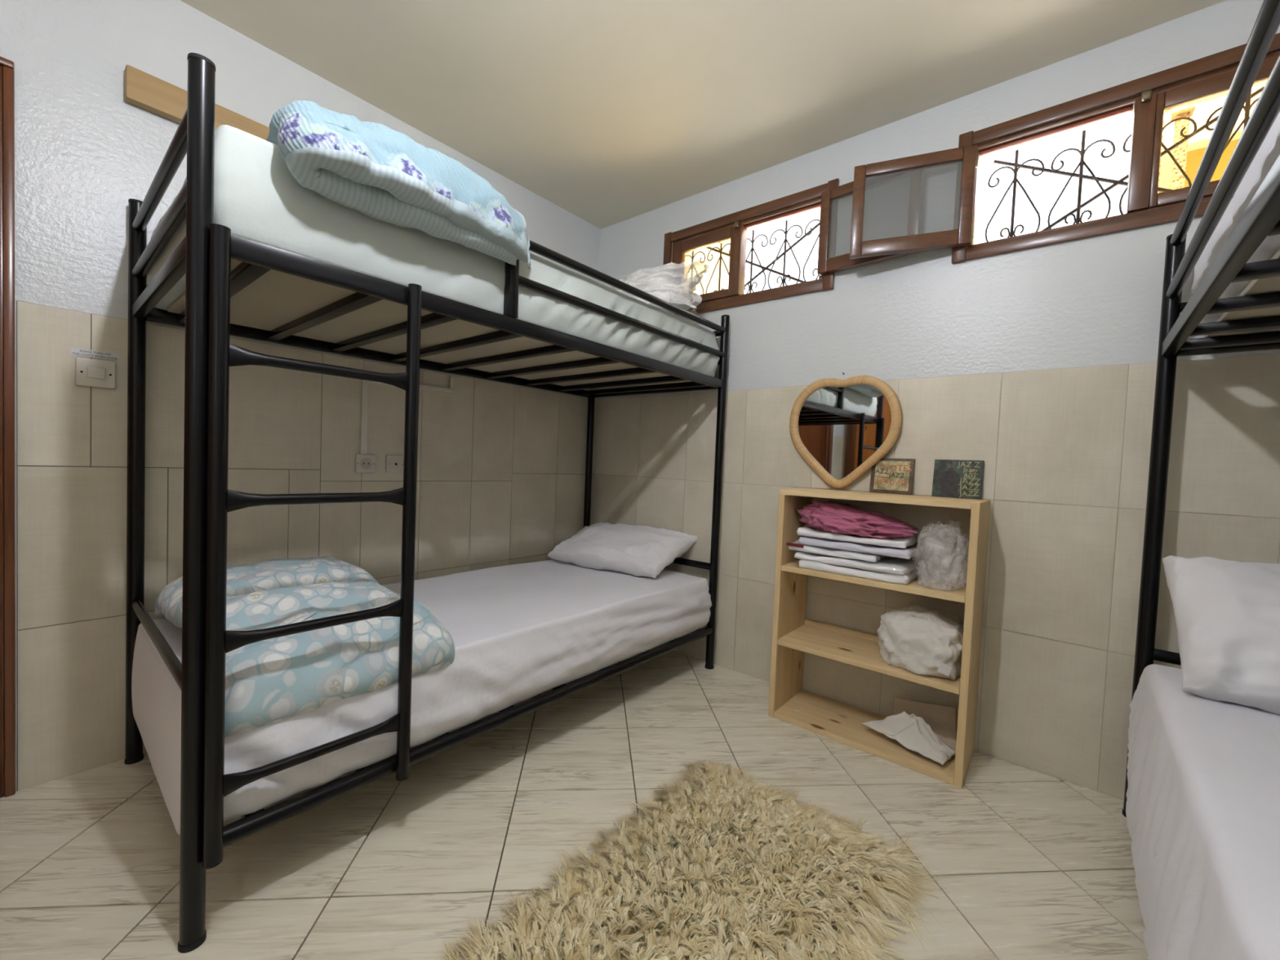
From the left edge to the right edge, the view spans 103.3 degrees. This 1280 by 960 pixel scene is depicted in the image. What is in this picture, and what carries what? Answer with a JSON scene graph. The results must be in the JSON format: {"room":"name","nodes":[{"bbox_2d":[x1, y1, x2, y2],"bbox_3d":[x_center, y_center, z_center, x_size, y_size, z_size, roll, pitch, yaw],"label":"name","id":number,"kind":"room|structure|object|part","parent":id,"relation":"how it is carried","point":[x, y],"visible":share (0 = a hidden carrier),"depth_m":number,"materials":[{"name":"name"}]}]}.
{"room":"dormitory","nodes":[
{"label":"dormitory","id":0,"kind":"room"},
{"bbox_2d":[0,0,600,791],"bbox_3d":[-1.524,-0.284,1.883,0.205,2.572,3.600,4,3,40],"label":"wall","id":1,"kind":"structure","parent":0,"point":[501,466],"depth_m":1.63,"materials":[{"name":"white paint"}]},
{"bbox_2d":[0,56,15,797],"bbox_3d":[-2.161,-0.125,1.100,0.244,2.056,1.016,4,3,40],"label":"door","id":2,"kind":"structure","parent":1,"relation":"in","point":[7,454],"depth_m":1.42,"materials":[{"name":"red wood"}]},
{"bbox_3d":[-2.050,-1.096,1.008,0.028,0.101,1.016,4,3,40],"label":"head architrave","id":3,"kind":"part","parent":2,"relation":"part of","materials":[{"name":"red wood"}]},
{"bbox_2d":[71,347,119,360],"bbox_3d":[-1.661,-0.383,1.547,0.003,0.022,0.100,4,3,40],"label":"strip","id":4,"kind":"object","parent":1,"relation":"attached to","point":[77,352],"visible":1,"depth_m":1.54,"materials":[{"name":"white paper"}]},
{"bbox_2d":[75,357,115,389],"bbox_3d":[-1.657,-0.325,1.544,0.018,0.084,0.084,4,3,40],"label":"light switch","id":5,"kind":"object","parent":1,"relation":"attached to","point":[89,372],"visible":1,"depth_m":1.54,"materials":[{"name":"beige plastic"}]},
{"bbox_2d":[124,64,269,140],"bbox_3d":[-1.308,-1.218,1.880,0.040,0.100,0.848,4,3,40],"label":"plank","id":6,"kind":"object","parent":1,"relation":"attached to","point":[143,90],"visible":0.44,"depth_m":1.61,"materials":[{"name":"brown wood"}]},
{"bbox_2d":[355,453,375,473],"bbox_3d":[-1.168,-0.070,2.157,0.013,0.080,0.080,4,3,40],"label":"power socket","id":7,"kind":"object","parent":1,"relation":"attached to","point":[364,463],"visible":1,"depth_m":2.15,"materials":[{"name":"beige plastic"}]},
{"bbox_2d":[386,454,404,473],"bbox_3d":[-1.087,-0.071,2.254,0.013,0.080,0.080,4,3,40],"label":"socket","id":8,"kind":"object","parent":1,"relation":"attached to","point":[394,464],"visible":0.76,"depth_m":2.25,"materials":[{"name":"beige plastic"}]},
{"bbox_2d":[360,377,454,453],"bbox_3d":[-1.039,-0.302,2.292,0.014,0.385,0.417,4,3,40],"label":"cable trunking","id":9,"kind":"object","parent":1,"relation":"attached to","point":[364,393],"visible":0.73,"depth_m":2.14,"materials":[{"name":"beige plastic"}]},
{"bbox_2d":[0,645,1148,959],"bbox_3d":[-0.102,1.049,0.811,3.900,0.100,3.770,4,3,40],"label":"floor","id":10,"kind":"structure","parent":0,"point":[1032,864],"depth_m":1.36,"materials":[{"name":"beige tile"}]},
{"bbox_2d":[124,52,729,953],"bbox_3d":[-0.595,0.045,2.072,0.994,1.778,2.043,4,3,40],"label":"bunk bed","id":11,"kind":"object","parent":10,"relation":"on","point":[206,251],"visible":0.84,"depth_m":1.22,"materials":[{"name":"black metal"}]},
{"bbox_3d":[-1.599,0.023,1.608,0.041,1.772,0.041,4,3,40],"label":"post","id":12,"kind":"part","parent":11,"relation":"part of","materials":[{"name":"black metal"}]},
{"bbox_3d":[-1.222,-0.500,1.294,0.890,0.036,0.026,4,3,40],"label":"rail","id":13,"kind":"part","parent":11,"relation":"part of","materials":[{"name":"black metal"}]},
{"bbox_3d":[-0.889,0.072,1.017,0.041,1.772,0.041,4,3,40],"label":"post","id":14,"kind":"part","parent":11,"relation":"part of","materials":[{"name":"black metal"}]},
{"bbox_3d":[-0.937,-0.527,2.357,0.028,0.042,1.963,4,3,40],"label":"rail","id":15,"kind":"part","parent":11,"relation":"part of","materials":[{"name":"black metal"}]},
{"bbox_2d":[131,559,711,835],"bbox_3d":[-0.613,0.625,2.071,0.922,0.312,2.002,4,3,40],"label":"mattress","id":16,"kind":"object","parent":11,"relation":"on","point":[521,632],"visible":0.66,"depth_m":1.60,"materials":[{"name":"white fabric"}]},
{"bbox_2d":[155,555,454,737],"bbox_3d":[-1.041,0.404,1.567,0.964,0.259,0.623,4,3,40],"label":"quilt","id":17,"kind":"object","parent":16,"relation":"on","point":[268,682],"visible":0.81,"depth_m":1.30,"materials":[{"name":"teal fabric"}]},
{"bbox_2d":[547,522,697,578],"bbox_3d":[-0.097,0.364,2.732,0.730,0.228,0.365,4,2,30],"label":"pillow","id":18,"kind":"object","parent":16,"relation":"on","point":[637,550],"visible":1,"depth_m":2.63,"materials":[{"name":"white fabric"}]},
{"bbox_2d":[146,124,719,390],"bbox_3d":[-0.571,-0.636,2.048,0.911,0.254,1.971,4,3,40],"label":"mattress","id":19,"kind":"object","parent":11,"relation":"on","point":[257,197],"visible":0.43,"depth_m":1.45,"materials":[{"name":"white fabric"}]},
{"bbox_2d":[266,100,530,268],"bbox_3d":[-0.762,-0.799,1.619,0.943,0.287,0.860,4,3,40],"label":"quilt","id":20,"kind":"object","parent":19,"relation":"on","point":[376,171],"visible":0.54,"depth_m":1.19,"materials":[{"name":"blue fabric"}]},
{"bbox_3d":[-0.505,-0.773,1.841,0.098,0.235,0.737,1,2,-33],"label":"lace trim","id":21,"kind":"part","parent":20,"relation":"part of","materials":[{"name":"white fabric"}]},
{"bbox_2d":[610,261,709,319],"bbox_3d":[0.070,-0.904,2.512,0.639,0.218,0.354,4,3,40],"label":"pillow","id":22,"kind":"object","parent":19,"relation":"on","point":[675,284],"visible":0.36,"depth_m":2.35,"materials":[{"name":"white fabric"}]},
{"bbox_3d":[-0.278,0.759,1.808,0.040,0.040,1.963,4,3,40],"label":"rail","id":23,"kind":"part","parent":11,"relation":"part of","materials":[{"name":"black metal"}]},
{"bbox_3d":[-0.227,-0.477,1.766,0.028,0.042,1.963,4,3,40],"label":"rail","id":24,"kind":"part","parent":11,"relation":"part of","materials":[{"name":"black metal"}]},
{"bbox_3d":[-0.393,-0.626,1.554,0.032,0.256,0.032,4,3,40],"label":"guard post","id":25,"kind":"part","parent":11,"relation":"part of","materials":[{"name":"black metal"}]},
{"bbox_3d":[-0.321,0.022,3.143,0.041,1.772,0.041,4,3,40],"label":"post","id":26,"kind":"part","parent":11,"relation":"part of","materials":[{"name":"black metal"}]},
{"bbox_3d":[0.012,-0.621,2.041,0.029,0.028,1.234,4,3,40],"label":"guard rail","id":27,"kind":"part","parent":11,"relation":"part of","materials":[{"name":"black metal"}]},
{"bbox_3d":[0.017,-0.741,2.037,0.029,0.028,1.234,4,3,40],"label":"guard rail","id":28,"kind":"part","parent":11,"relation":"part of","materials":[{"name":"black metal"}]},
{"bbox_3d":[0.057,-0.500,2.829,0.890,0.036,0.026,4,3,40],"label":"rail","id":29,"kind":"part","parent":11,"relation":"part of","materials":[{"name":"black metal"}]},
{"bbox_3d":[0.389,0.072,2.552,0.041,1.772,0.041,4,3,40],"label":"post","id":30,"kind":"part","parent":11,"relation":"part of","materials":[{"name":"black metal"}]},
{"bbox_2d":[424,756,944,959],"bbox_3d":[0.092,0.975,1.089,0.856,0.044,1.447,4,3,40],"label":"shaggy rug","id":31,"kind":"object","parent":10,"relation":"on","point":[724,867],"visible":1,"depth_m":1.21,"materials":[{"name":"beige fabric"}]},
{"bbox_2d":[768,488,990,788],"bbox_3d":[0.911,0.527,1.988,0.688,0.945,0.300,4,3,40],"label":"bookcase","id":32,"kind":"object","parent":10,"relation":"on","point":[793,635],"visible":0.94,"depth_m":1.95,"materials":[{"name":"brown wood"}]},
{"bbox_3d":[0.656,0.521,2.200,0.024,0.922,0.300,4,3,40],"label":"panel","id":33,"kind":"part","parent":32,"relation":"part of","materials":[{"name":"brown wood"}]},
{"bbox_3d":[0.996,0.659,2.101,0.638,0.024,0.018,4,3,40],"label":"rail","id":34,"kind":"part","parent":32,"relation":"part of","materials":[{"name":"brown wood"}]},
{"bbox_2d":[798,559,919,584],"bbox_3d":[0.852,0.342,1.993,0.410,0.038,0.227,4,3,39],"label":"linens","id":35,"kind":"object","parent":32,"relation":"on","point":[906,579],"visible":0.54,"depth_m":1.90,"materials":[{"name":"white fabric"}]},
{"bbox_2d":[794,551,918,575],"bbox_3d":[0.843,0.310,1.994,0.418,0.036,0.226,4,3,41],"label":"linens","id":36,"kind":"object","parent":35,"relation":"on","point":[893,566],"visible":0.75,"depth_m":1.90,"materials":[{"name":"white fabric"}]},
{"bbox_2d":[786,539,886,562],"bbox_3d":[0.795,0.274,2.044,0.345,0.040,0.216,4,3,38],"label":"linens","id":37,"kind":"object","parent":36,"relation":"on","point":[796,545],"visible":0.56,"depth_m":1.96,"materials":[{"name":"white fabric"}]},
{"bbox_2d":[798,536,923,559],"bbox_3d":[0.862,0.247,1.995,0.424,0.041,0.223,4,3,41],"label":"linens","id":38,"kind":"object","parent":37,"relation":"on","point":[910,551],"visible":0.65,"depth_m":1.90,"materials":[{"name":"white fabric"}]},
{"bbox_2d":[796,526,916,548],"bbox_3d":[0.855,0.216,2.008,0.405,0.036,0.228,4,3,39],"label":"linens","id":39,"kind":"object","parent":38,"relation":"on","point":[902,543],"visible":0.68,"depth_m":1.92,"materials":[{"name":"white fabric"}]},
{"bbox_2d":[795,500,919,538],"bbox_3d":[0.851,0.149,2.005,0.465,0.118,0.269,4,3,40],"label":"sheet","id":40,"kind":"object","parent":39,"relation":"on","point":[829,516],"visible":1,"depth_m":1.93,"materials":[{"name":"fabric"}]},
{"bbox_3d":[0.893,0.987,2.004,0.639,0.022,0.299,4,3,40],"label":"panel","id":41,"kind":"part","parent":32,"relation":"part of","materials":[{"name":"brown wood"}]},
{"bbox_3d":[0.905,0.682,1.993,0.639,0.022,0.299,4,3,40],"label":"shelf","id":42,"kind":"part","parent":32,"relation":"part of","materials":[{"name":"brown wood"}]},
{"bbox_3d":[0.918,0.377,1.983,0.639,0.022,0.299,4,3,40],"label":"shelf","id":43,"kind":"part","parent":32,"relation":"part of","materials":[{"name":"brown wood"}]},
{"bbox_3d":[0.921,0.066,1.980,0.664,0.023,0.300,4,3,40],"label":"panel","id":44,"kind":"part","parent":32,"relation":"part of","materials":[{"name":"brown wood"}]},
{"bbox_2d":[869,457,915,494],"bbox_3d":[1.028,-0.017,2.070,0.160,0.145,0.031,4,3,40],"label":"plaque","id":45,"kind":"object","parent":32,"relation":"on","point":[888,475],"visible":0.98,"depth_m":2.06,"materials":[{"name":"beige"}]},
{"bbox_2d":[873,460,911,491],"bbox_3d":[1.026,-0.018,2.065,0.130,0.118,0.019,4,3,40],"label":"print","id":46,"kind":"object","parent":45,"relation":"attached to","point":[888,475],"depth_m":2.06},
{"bbox_2d":[862,711,955,765],"bbox_3d":[0.991,0.912,1.878,0.124,0.112,0.295,1,3,-38],"label":"cloth","id":47,"kind":"object","parent":32,"relation":"on","point":[912,731],"visible":1,"depth_m":1.83,"materials":[{"name":"fabric"}]},
{"bbox_2d":[876,604,963,679],"bbox_3d":[1.028,0.574,1.855,0.289,0.212,0.258,4,3,40],"label":"cloth bundle","id":48,"kind":"object","parent":32,"relation":"on","point":[917,640],"visible":0.96,"depth_m":1.77,"materials":[{"name":"white fabric"}]},
{"bbox_2d":[893,697,956,749],"bbox_3d":[1.093,0.916,1.946,0.230,0.135,0.054,4,3,40],"label":"sheet","id":49,"kind":"object","parent":32,"relation":"on","point":[941,719],"visible":0.62,"depth_m":1.92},
{"bbox_2d":[907,601,959,623],"bbox_3d":[1.123,0.584,1.962,0.240,0.189,0.035,4,3,40],"label":"pillow cover","id":50,"kind":"object","parent":32,"relation":"on","point":[955,618],"visible":0.06,"depth_m":1.94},
{"bbox_2d":[918,520,964,580],"bbox_3d":[1.079,0.258,1.803,0.186,0.238,0.211,4,3,40],"label":"plastic bag","id":51,"kind":"object","parent":32,"relation":"on","point":[933,559],"visible":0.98,"depth_m":1.86,"materials":[{"name":"white plastic"}]},
{"bbox_2d":[931,459,984,499],"bbox_3d":[1.203,-0.004,1.922,0.161,0.145,0.034,4,3,40],"label":"plaque","id":52,"kind":"object","parent":32,"relation":"on","point":[952,478],"visible":0.99,"depth_m":1.92,"materials":[{"name":"black"}]},
{"bbox_3d":[1.166,0.545,1.776,0.024,0.945,0.300,4,3,40],"label":"panel","id":53,"kind":"part","parent":32,"relation":"part of","materials":[{"name":"brown wood"}]},
{"bbox_2d":[1122,0,1279,817],"bbox_3d":[1.242,0.179,0.483,0.994,1.771,2.043,4,3,41],"label":"bunk bed","id":54,"kind":"object","parent":10,"relation":"on","point":[1260,219],"visible":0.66,"depth_m":1.14,"materials":[{"name":"black metal"}]},
{"bbox_3d":[1.554,0.159,1.533,0.041,1.765,0.041,4,3,41],"label":"post","id":55,"kind":"part","parent":54,"relation":"part of","materials":[{"name":"black metal"}]},
{"bbox_2d":[1125,664,1279,959],"bbox_3d":[1.197,0.754,0.528,0.926,0.393,1.939,4,3,41],"label":"mattress","id":56,"kind":"object","parent":54,"relation":"on","point":[1202,805],"visible":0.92,"depth_m":0.90,"materials":[{"name":"white fabric"}]},
{"bbox_2d":[1162,555,1279,714],"bbox_3d":[1.712,0.398,1.168,0.696,0.367,0.370,4,3,40],"label":"pillow","id":57,"kind":"object","parent":56,"relation":"on","point":[1227,613],"visible":1,"depth_m":1.26,"materials":[{"name":"white fabric"}]},
{"bbox_3d":[0.924,-0.389,0.758,0.028,0.042,1.963,4,3,41],"label":"rail","id":58,"kind":"part","parent":54,"relation":"part of","materials":[{"name":"black metal"}]},
{"bbox_3d":[1.169,-0.550,1.028,0.029,0.028,1.234,4,3,41],"label":"guard rail","id":59,"kind":"part","parent":54,"relation":"part of","materials":[{"name":"black metal"}]},
{"bbox_3d":[1.175,-0.703,1.022,0.029,0.028,1.234,4,3,41],"label":"guard rail","id":60,"kind":"part","parent":54,"relation":"part of","materials":[{"name":"black metal"}]},
{"bbox_3d":[1.926,-0.361,1.212,0.890,0.036,0.026,4,3,41],"label":"rail","id":61,"kind":"part","parent":54,"relation":"part of","materials":[{"name":"black metal"}]},
{"bbox_2d":[1191,111,1279,337],"bbox_3d":[1.276,-0.501,0.460,0.856,0.253,1.934,4,3,41],"label":"mattress","id":62,"kind":"object","parent":54,"relation":"on","point":[1268,152],"visible":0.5,"depth_m":1.04,"materials":[{"name":"white fabric"}]},
{"bbox_2d":[179,0,1226,229],"bbox_3d":[-0.316,-1.529,0.338,3.900,0.120,4.770,4,3,40],"label":"ceiling","id":63,"kind":"structure","parent":0,"point":[610,113],"depth_m":1.84,"materials":[{"name":"paint"}]},
{"bbox_2d":[590,0,1279,799],"bbox_3d":[1.099,-0.186,2.150,3.900,2.572,0.175,4,3,40],"label":"wall","id":64,"kind":"structure","parent":0,"point":[1037,365],"depth_m":1.86,"materials":[{"name":"white paint"}]},
{"bbox_2d":[684,218,821,293],"bbox_3d":[0.580,-1.109,2.647,0.915,0.402,0.020,4,3,40],"label":"window grille","id":65,"kind":"object","parent":64,"relation":"in","point":[749,283],"visible":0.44,"depth_m":2.58,"materials":[{"name":"grey metal"}]},
{"bbox_2d":[662,168,924,313],"bbox_3d":[0.642,-1.097,2.432,1.299,0.476,0.120,4,3,43],"label":"window","id":66,"kind":"structure","parent":64,"relation":"in","point":[830,193],"depth_m":2.38,"materials":[{"name":"brown wood"}]},
{"bbox_3d":[0.333,-1.116,2.695,0.367,0.348,0.040,4,3,40],"label":"closed sash","id":67,"kind":"part","parent":66,"relation":"part of","materials":[{"name":"brown wood"}]},
{"bbox_3d":[0.524,-1.309,2.546,0.892,0.062,0.071,4,3,40],"label":"head rail","id":68,"kind":"part","parent":66,"relation":"part of","materials":[{"name":"brown wood"}]},
{"bbox_3d":[0.507,-0.900,2.560,0.892,0.058,0.071,4,3,40],"label":"sill rail","id":69,"kind":"part","parent":66,"relation":"part of","materials":[{"name":"brown wood"}]},
{"bbox_2d":[789,375,902,488],"bbox_3d":[0.869,-0.204,2.192,0.474,0.480,0.030,4,3,42],"label":"mirror","id":70,"kind":"object","parent":64,"relation":"attached to","point":[842,428],"visible":1,"depth_m":2.18,"materials":[{"name":"wicker"}]},
{"bbox_2d":[985,130,1128,241],"bbox_3d":[1.520,-1.084,1.864,0.403,0.324,0.020,4,3,40],"label":"window grille","id":71,"kind":"object","parent":64,"relation":"in","point":[1077,219],"depth_m":1.84,"materials":[{"name":"grey metal"}]},
{"bbox_2d":[849,32,1279,263],"bbox_3d":[1.459,-1.054,1.735,1.352,0.480,0.181,4,2,33],"label":"window","id":72,"kind":"structure","parent":64,"relation":"in","point":[1145,207],"depth_m":1.70,"materials":[{"name":"brown wood"}]},
{"bbox_3d":[1.603,-0.835,1.648,0.945,0.058,0.071,4,3,40],"label":"sill rail","id":73,"kind":"part","parent":72,"relation":"part of","materials":[{"name":"brown wood"}]},
{"bbox_3d":[1.620,-1.249,1.633,0.945,0.062,0.071,4,3,40],"label":"head rail","id":74,"kind":"part","parent":72,"relation":"part of","materials":[{"name":"brown wood"}]},
{"bbox_3d":[1.788,-1.028,1.484,0.408,0.352,0.040,4,3,40],"label":"closed sash","id":75,"kind":"part","parent":72,"relation":"part of","materials":[{"name":"brown wood"}]},
{"bbox_2d":[1160,106,1222,186],"bbox_3d":[1.781,-1.065,1.647,0.130,0.230,0.020,4,3,40],"label":"window grille","id":76,"kind":"object","parent":64,"relation":"in","point":[1196,131],"depth_m":1.65,"materials":[{"name":"grey metal"}]},
{"bbox_2d":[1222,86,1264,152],"bbox_3d":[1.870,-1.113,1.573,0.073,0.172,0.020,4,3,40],"label":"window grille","id":77,"kind":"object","parent":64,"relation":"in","point":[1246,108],"depth_m":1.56,"materials":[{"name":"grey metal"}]},
{"label":"outside","id":78,"kind":"structure","parent":0,"visible":0},
{"bbox_3d":[7.961,-0.431,6.850,20.000,0.300,15.829,4,3,40],"label":"ground","id":79,"kind":"structure","parent":78,"visible":0},
{"bbox_2d":[1157,120,1170,193],"bbox_3d":[3.796,-1.635,3.726,0.091,1.980,0.032,4,3,40],"label":"stone post","id":80,"kind":"object","parent":79,"relation":"on","point":[1163,120],"visible":0.19,"depth_m":3.70,"materials":[{"name":"yellow stone"}]},
{"bbox_2d":[1169,105,1195,189],"bbox_3d":[3.858,-1.656,3.674,0.110,2.030,0.110,4,3,40],"label":"stone column","id":81,"kind":"structure","parent":79,"relation":"on","point":[1177,179],"depth_m":3.63,"materials":[{"name":"yellow stone"}]},
{"bbox_2d":[1159,128,1243,188],"bbox_3d":[6.805,-1.523,3.914,4.340,1.990,3.220,4,3,40],"label":"neighbouring house","id":82,"kind":"structure","parent":79,"relation":"on","point":[1196,148],"depth_m":3.99,"materials":[{"name":"yellow paint"}]}
]}

